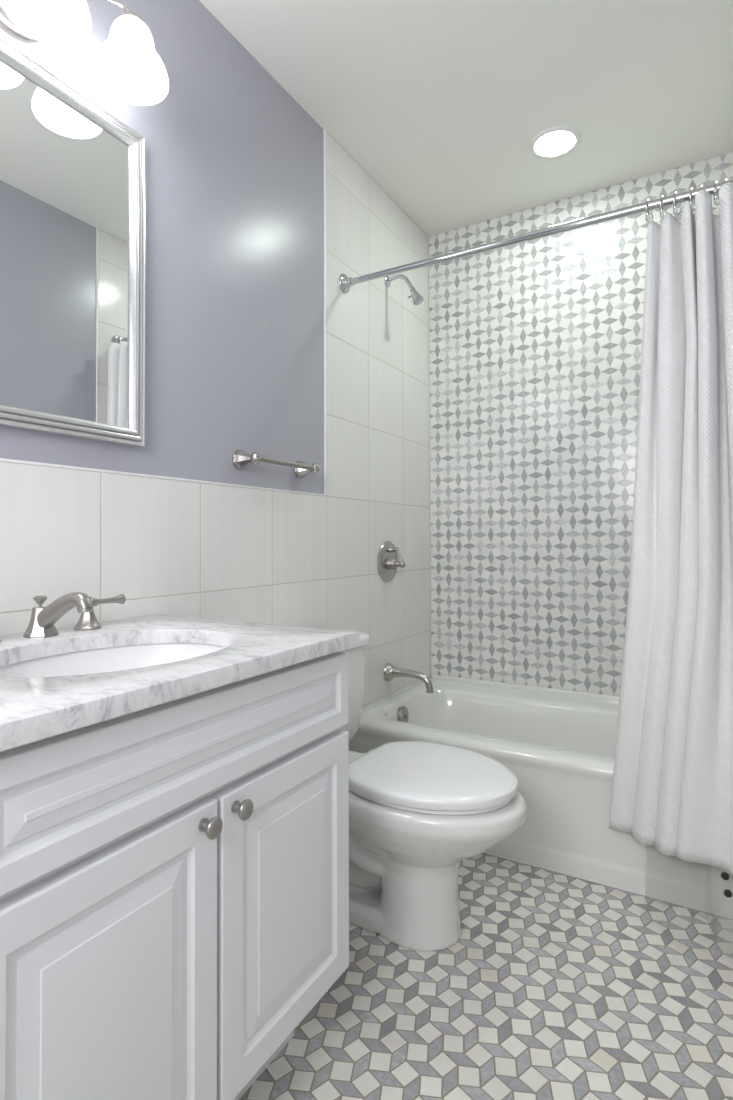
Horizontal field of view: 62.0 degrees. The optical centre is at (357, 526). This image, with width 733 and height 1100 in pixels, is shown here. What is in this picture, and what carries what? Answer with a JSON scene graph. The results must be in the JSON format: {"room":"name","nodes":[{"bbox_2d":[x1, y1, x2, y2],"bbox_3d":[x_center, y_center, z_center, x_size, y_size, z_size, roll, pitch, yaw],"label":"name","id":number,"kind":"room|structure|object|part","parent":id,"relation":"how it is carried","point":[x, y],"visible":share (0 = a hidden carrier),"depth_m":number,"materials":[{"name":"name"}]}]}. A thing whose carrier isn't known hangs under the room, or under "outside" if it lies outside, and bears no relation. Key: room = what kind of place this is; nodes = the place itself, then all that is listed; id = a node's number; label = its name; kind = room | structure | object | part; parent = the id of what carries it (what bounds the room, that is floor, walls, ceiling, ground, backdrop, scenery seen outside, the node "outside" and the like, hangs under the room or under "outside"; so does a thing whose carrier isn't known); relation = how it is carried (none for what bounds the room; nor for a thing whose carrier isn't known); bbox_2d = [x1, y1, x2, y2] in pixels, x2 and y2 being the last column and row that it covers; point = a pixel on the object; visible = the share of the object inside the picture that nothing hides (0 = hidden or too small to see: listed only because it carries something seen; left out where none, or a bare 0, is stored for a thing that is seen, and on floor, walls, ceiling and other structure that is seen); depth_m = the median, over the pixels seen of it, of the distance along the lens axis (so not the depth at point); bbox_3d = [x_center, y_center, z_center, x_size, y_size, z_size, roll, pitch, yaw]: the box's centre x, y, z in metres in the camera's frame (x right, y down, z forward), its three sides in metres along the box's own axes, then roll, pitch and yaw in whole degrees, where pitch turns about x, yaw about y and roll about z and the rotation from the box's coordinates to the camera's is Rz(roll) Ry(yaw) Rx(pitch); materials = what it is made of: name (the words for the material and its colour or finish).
{"room":"bathroom","nodes":[
{"label":"bathroom","id":0,"kind":"room"},
{"bbox_2d":[0,0,430,707],"bbox_3d":[-0.513,-0.205,1.667,0.097,2.574,3.440,-1,-1,31],"label":"wall","id":1,"kind":"structure","parent":0,"point":[255,213],"depth_m":1.88,"materials":[{"name":"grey paint"}]},
{"bbox_2d":[0,36,144,446],"bbox_3d":[-0.697,-0.591,1.250,0.037,0.775,0.633,-1,-2,31],"label":"wall mirror","id":2,"kind":"object","parent":1,"relation":"attached to","point":[72,173],"visible":1,"depth_m":1.34,"materials":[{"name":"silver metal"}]},
{"bbox_2d":[0,0,168,105],"bbox_3d":[-0.629,-1.090,1.206,0.211,0.185,0.557,-1,-1,31],"label":"vanity light","id":3,"kind":"object","parent":1,"relation":"attached to","point":[127,65],"visible":1,"depth_m":1.30,"materials":[{"name":"brushed nickel"},{"name":"frosted glass"}]},
{"bbox_3d":[-0.698,-1.099,1.247,0.051,0.166,0.166,-1,-1,31],"label":"wall plate","id":4,"kind":"part","parent":3,"relation":"part of","materials":[{"name":"silver metal"}]},
{"bbox_3d":[-0.605,-1.063,1.192,0.157,0.130,0.157,-1,-1,31],"label":"lamp shade","id":5,"kind":"part","parent":3,"relation":"part of","materials":[{"name":"white glass"}]},
{"bbox_3d":[-0.593,-1.139,1.313,0.217,0.075,0.026,1,-1,-35],"label":"arm","id":6,"kind":"part","parent":3,"relation":"part of","materials":[{"name":"silver metal"}]},
{"bbox_3d":[-0.504,-1.060,1.364,0.157,0.130,0.157,-1,-1,31],"label":"lamp shade","id":7,"kind":"part","parent":3,"relation":"part of","materials":[{"name":"white glass"}]},
{"bbox_3d":[-0.735,-0.816,1.220,0.007,1.369,2.426,-1,-1,31],"label":"edge trim","id":8,"kind":"part","parent":1,"relation":"part of","materials":[{"name":"white"}]},
{"bbox_2d":[232,450,319,477],"bbox_3d":[-0.245,-0.201,1.956,0.086,0.058,0.365,-1,-1,31],"label":"towel bar","id":9,"kind":"object","parent":1,"relation":"attached to","point":[241,459],"visible":1,"depth_m":1.85,"materials":[{"name":"silver metal"}]},
{"bbox_3d":[-0.323,-0.203,1.824,0.086,0.058,0.058,-1,-1,31],"label":"post","id":10,"kind":"part","parent":9,"relation":"part of","materials":[{"name":"silver metal"}]},
{"bbox_3d":[-0.167,-0.198,2.088,0.086,0.058,0.058,-1,-1,31],"label":"post","id":11,"kind":"part","parent":9,"relation":"part of","materials":[{"name":"silver metal"}]},
{"bbox_2d":[377,541,405,581],"bbox_3d":[0.169,0.149,2.628,0.091,0.178,0.178,-1,-1,31],"label":"shower valve","id":12,"kind":"object","parent":1,"relation":"attached to","point":[387,561],"visible":1,"depth_m":2.62,"materials":[{"name":"silver metal"}]},
{"bbox_3d":[0.157,0.099,2.634,0.042,0.026,0.026,-1,-1,31],"label":"diverter knob","id":13,"kind":"part","parent":12,"relation":"part of","materials":[{"name":"silver metal"}]},
{"bbox_3d":[0.172,0.160,2.622,0.080,0.052,0.052,-1,-1,31],"label":"handle","id":14,"kind":"part","parent":12,"relation":"part of","materials":[{"name":"silver metal"}]},
{"bbox_3d":[0.183,0.131,2.615,0.041,0.067,0.015,-1,-2,45],"label":"lever","id":15,"kind":"part","parent":12,"relation":"part of","materials":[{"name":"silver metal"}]},
{"bbox_2d":[384,274,423,304],"bbox_3d":[0.205,-1.030,2.640,0.174,0.158,0.052,-1,-1,31],"label":"shower","id":16,"kind":"object","parent":1,"relation":"attached to","point":[417,299],"visible":0.98,"depth_m":2.62,"materials":[{"name":"silver metal"}]},
{"bbox_3d":[0.187,-1.056,2.652,0.132,0.086,0.018,-1,-1,31],"label":"arm","id":17,"kind":"part","parent":16,"relation":"part of","materials":[{"name":"silver metal"}]},
{"bbox_2d":[384,663,433,692],"bbox_3d":[0.223,0.640,2.591,0.216,0.105,0.080,-1,-1,31],"label":"tub spout","id":18,"kind":"object","parent":1,"relation":"attached to","point":[390,671],"visible":1,"depth_m":2.59,"materials":[{"name":"silver metal"}]},
{"bbox_2d":[339,179,732,292],"bbox_3d":[0.532,-0.955,2.028,1.356,0.072,0.072,-1,-1,31],"label":"curtain rod","id":19,"kind":"object","parent":1,"relation":"attached to","point":[345,282],"visible":1,"depth_m":1.98,"materials":[{"name":"silver metal"}]},
{"bbox_2d":[645,199,652,221],"bbox_3d":[0.873,-0.941,1.822,0.022,0.077,0.055,-1,-1,31],"label":"curtain ring","id":20,"kind":"object","parent":19,"relation":"hanging from","point":[648,217],"visible":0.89,"depth_m":1.81,"materials":[{"name":"silver metal"}]},
{"bbox_2d":[609,182,732,875],"bbox_3d":[0.901,-0.010,1.703,0.407,1.822,0.167,-1,-1,31],"label":"shower curtain","id":21,"kind":"object","parent":20,"relation":"hanging from","point":[672,787],"visible":1,"depth_m":1.70,"materials":[{"name":"white fabric"}]},
{"bbox_2d":[660,195,667,218],"bbox_3d":[0.905,-0.942,1.803,0.022,0.077,0.055,-1,-1,31],"label":"curtain ring","id":22,"kind":"object","parent":19,"relation":"hanging from","point":[662,212],"visible":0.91,"depth_m":1.79,"materials":[{"name":"silver metal"}]},
{"bbox_2d":[673,192,680,214],"bbox_3d":[0.935,-0.942,1.785,0.022,0.077,0.055,-1,-1,31],"label":"curtain ring","id":23,"kind":"object","parent":19,"relation":"hanging from","point":[676,210],"visible":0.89,"depth_m":1.77,"materials":[{"name":"silver metal"}]},
{"bbox_2d":[689,188,694,210],"bbox_3d":[0.971,-0.943,1.764,0.022,0.077,0.055,-1,-1,31],"label":"curtain ring","id":24,"kind":"object","parent":19,"relation":"hanging from","point":[690,198],"visible":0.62,"depth_m":1.75,"materials":[{"name":"silver metal"}]},
{"bbox_2d":[713,181,718,205],"bbox_3d":[1.023,-0.944,1.733,0.022,0.077,0.055,-1,-1,31],"label":"curtain ring","id":25,"kind":"object","parent":19,"relation":"hanging from","point":[715,199],"visible":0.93,"depth_m":1.72,"materials":[{"name":"silver metal"}]},
{"bbox_2d":[199,0,732,236],"bbox_3d":[0.083,-1.552,1.282,1.558,0.100,3.540,-1,-1,31],"label":"ceiling","id":26,"kind":"structure","parent":0,"point":[442,104],"depth_m":2.06,"materials":[{"name":"white paint"}]},
{"bbox_2d":[529,126,580,157],"bbox_3d":[0.760,-1.477,2.350,0.188,0.010,0.188,-1,-1,31],"label":"recessed light","id":27,"kind":"object","parent":26,"relation":"in","point":[556,141],"visible":1,"depth_m":2.34,"materials":[{"name":"white plastic"}]},
{"bbox_2d":[535,131,574,155],"bbox_3d":[0.760,-1.476,2.350,0.147,0.008,0.147,-1,-1,31],"label":"diffuser","id":28,"kind":"object","parent":27,"relation":"attached to","point":[547,143],"depth_m":2.34,"materials":[{"name":"white plastic"}]},
{"bbox_2d":[239,853,732,1099],"bbox_3d":[-0.110,1.090,0.886,1.358,0.051,2.550,-1,-1,31],"label":"floor","id":29,"kind":"structure","parent":0,"point":[553,985],"depth_m":1.36,"materials":[{"name":"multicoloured tile"}]},
{"bbox_2d":[0,651,348,1099],"bbox_3d":[-0.442,0.656,1.074,0.601,0.826,0.757,-1,-1,31],"label":"vanity cabinet","id":30,"kind":"object","parent":29,"relation":"on","point":[174,874],"visible":0.98,"depth_m":0.86,"materials":[{"name":"white wood"}]},
{"bbox_3d":[-0.316,0.655,0.775,0.022,0.480,0.371,-1,-1,31],"label":"door","id":31,"kind":"part","parent":30,"relation":"part of","materials":[{"name":"white wood"}]},
{"bbox_3d":[-0.219,0.329,0.948,0.022,0.146,0.756,-1,-1,31],"label":"drawer","id":32,"kind":"part","parent":30,"relation":"part of","materials":[{"name":"white wood"}]},
{"bbox_2d":[0,614,358,751],"bbox_3d":[-0.449,0.228,1.083,0.595,0.028,0.772,-1,-1,31],"label":"countertop","id":33,"kind":"structure","parent":30,"relation":"on","point":[31,709],"depth_m":0.95,"materials":[{"name":"stone"}]},
{"bbox_2d":[0,592,125,642],"bbox_3d":[-0.579,0.171,1.187,0.182,0.092,0.384,-1,-1,31],"label":"faucet","id":34,"kind":"object","parent":33,"relation":"on","point":[43,619],"visible":1,"depth_m":1.20,"materials":[{"name":"silver metal"}]},
{"bbox_3d":[-0.634,0.155,1.220,0.025,0.033,0.025,-1,-1,31],"label":"lift rod","id":35,"kind":"part","parent":34,"relation":"part of","materials":[{"name":"silver metal"}]},
{"bbox_3d":[-0.578,0.171,1.187,0.180,0.092,0.059,-1,-1,31],"label":"spout","id":36,"kind":"part","parent":34,"relation":"part of","materials":[{"name":"silver metal"}]},
{"bbox_3d":[-0.580,0.185,1.313,0.053,0.069,0.053,-1,-1,31],"label":"handle","id":37,"kind":"part","parent":34,"relation":"part of","materials":[{"name":"silver metal"}]},
{"bbox_3d":[-0.551,0.163,1.351,0.023,0.023,0.075,-1,-2,37],"label":"lever","id":38,"kind":"part","parent":34,"relation":"part of","materials":[{"name":"silver metal"}]},
{"bbox_2d":[0,643,225,677],"bbox_3d":[-0.426,0.312,1.068,0.404,0.138,0.520,-1,-1,31],"label":"sink","id":39,"kind":"object","parent":33,"relation":"in","point":[118,658],"visible":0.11,"depth_m":1.24,"materials":[{"name":"white ceramic"}]},
{"bbox_3d":[-0.217,0.442,0.899,0.029,0.032,0.032,-1,-1,31],"label":"knob","id":40,"kind":"part","parent":30,"relation":"part of","materials":[{"name":"silver metal"}]},
{"bbox_3d":[-0.181,0.443,0.960,0.029,0.032,0.032,-1,-1,31],"label":"knob","id":41,"kind":"part","parent":30,"relation":"part of","materials":[{"name":"silver metal"}]},
{"bbox_3d":[-0.121,0.661,1.105,0.022,0.480,0.376,-1,-1,31],"label":"door","id":42,"kind":"part","parent":30,"relation":"part of","materials":[{"name":"white wood"}]},
{"bbox_2d":[325,628,525,951],"bbox_3d":[0.073,0.712,1.721,0.808,0.740,0.484,-1,-1,34],"label":"toilet","id":43,"kind":"object","parent":29,"relation":"on","point":[418,810],"visible":0.61,"depth_m":1.56,"materials":[{"name":"white ceramic"}]},
{"bbox_3d":[-0.167,0.366,1.890,0.232,0.041,0.484,-1,-1,34],"label":"tank lid","id":44,"kind":"part","parent":43,"relation":"part of","materials":[{"name":"white ceramic"}]},
{"bbox_3d":[-0.169,0.544,1.888,0.212,0.316,0.456,-1,-1,34],"label":"tank","id":45,"kind":"part","parent":43,"relation":"part of","materials":[{"name":"white ceramic"}]},
{"bbox_3d":[0.205,0.684,1.632,0.415,0.015,0.364,-1,-1,34],"label":"seat","id":46,"kind":"part","parent":43,"relation":"part of","materials":[{"name":"white plastic"}]},
{"bbox_3d":[0.192,0.665,1.641,0.475,0.045,0.398,-1,-1,34],"label":"lid","id":47,"kind":"part","parent":43,"relation":"part of","materials":[{"name":"white plastic"}]},
{"bbox_3d":[0.080,0.887,1.712,0.792,0.388,0.407,-1,-1,34],"label":"bowl","id":48,"kind":"part","parent":43,"relation":"part of","materials":[{"name":"white ceramic"}]},
{"bbox_2d":[348,674,732,918],"bbox_3d":[0.739,0.903,2.328,1.354,0.378,0.823,-1,-1,31],"label":"bathtub","id":49,"kind":"object","parent":29,"relation":"on","point":[559,745],"visible":0.41,"depth_m":1.99,"materials":[{"name":"white ceramic"}]},
{"bbox_3d":[0.191,0.795,2.569,0.042,0.078,0.078,-1,-1,31],"label":"overflow plate","id":50,"kind":"part","parent":49,"relation":"part of","materials":[{"name":"silver metal"}]},
{"bbox_2d":[428,152,732,695],"bbox_3d":[0.967,-0.187,2.743,1.358,2.574,0.081,-1,-1,31],"label":"wall","id":51,"kind":"structure","parent":0,"point":[535,346],"depth_m":2.78,"materials":[{"name":"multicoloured tile"}]},
{"bbox_2d":[721,872,731,897],"bbox_3d":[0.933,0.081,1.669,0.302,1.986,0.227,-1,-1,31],"label":"holes","id":52,"kind":"object","parent":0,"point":[724,875],"visible":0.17,"depth_m":1.57,"materials":[{"name":"black plastic"}]}
]}

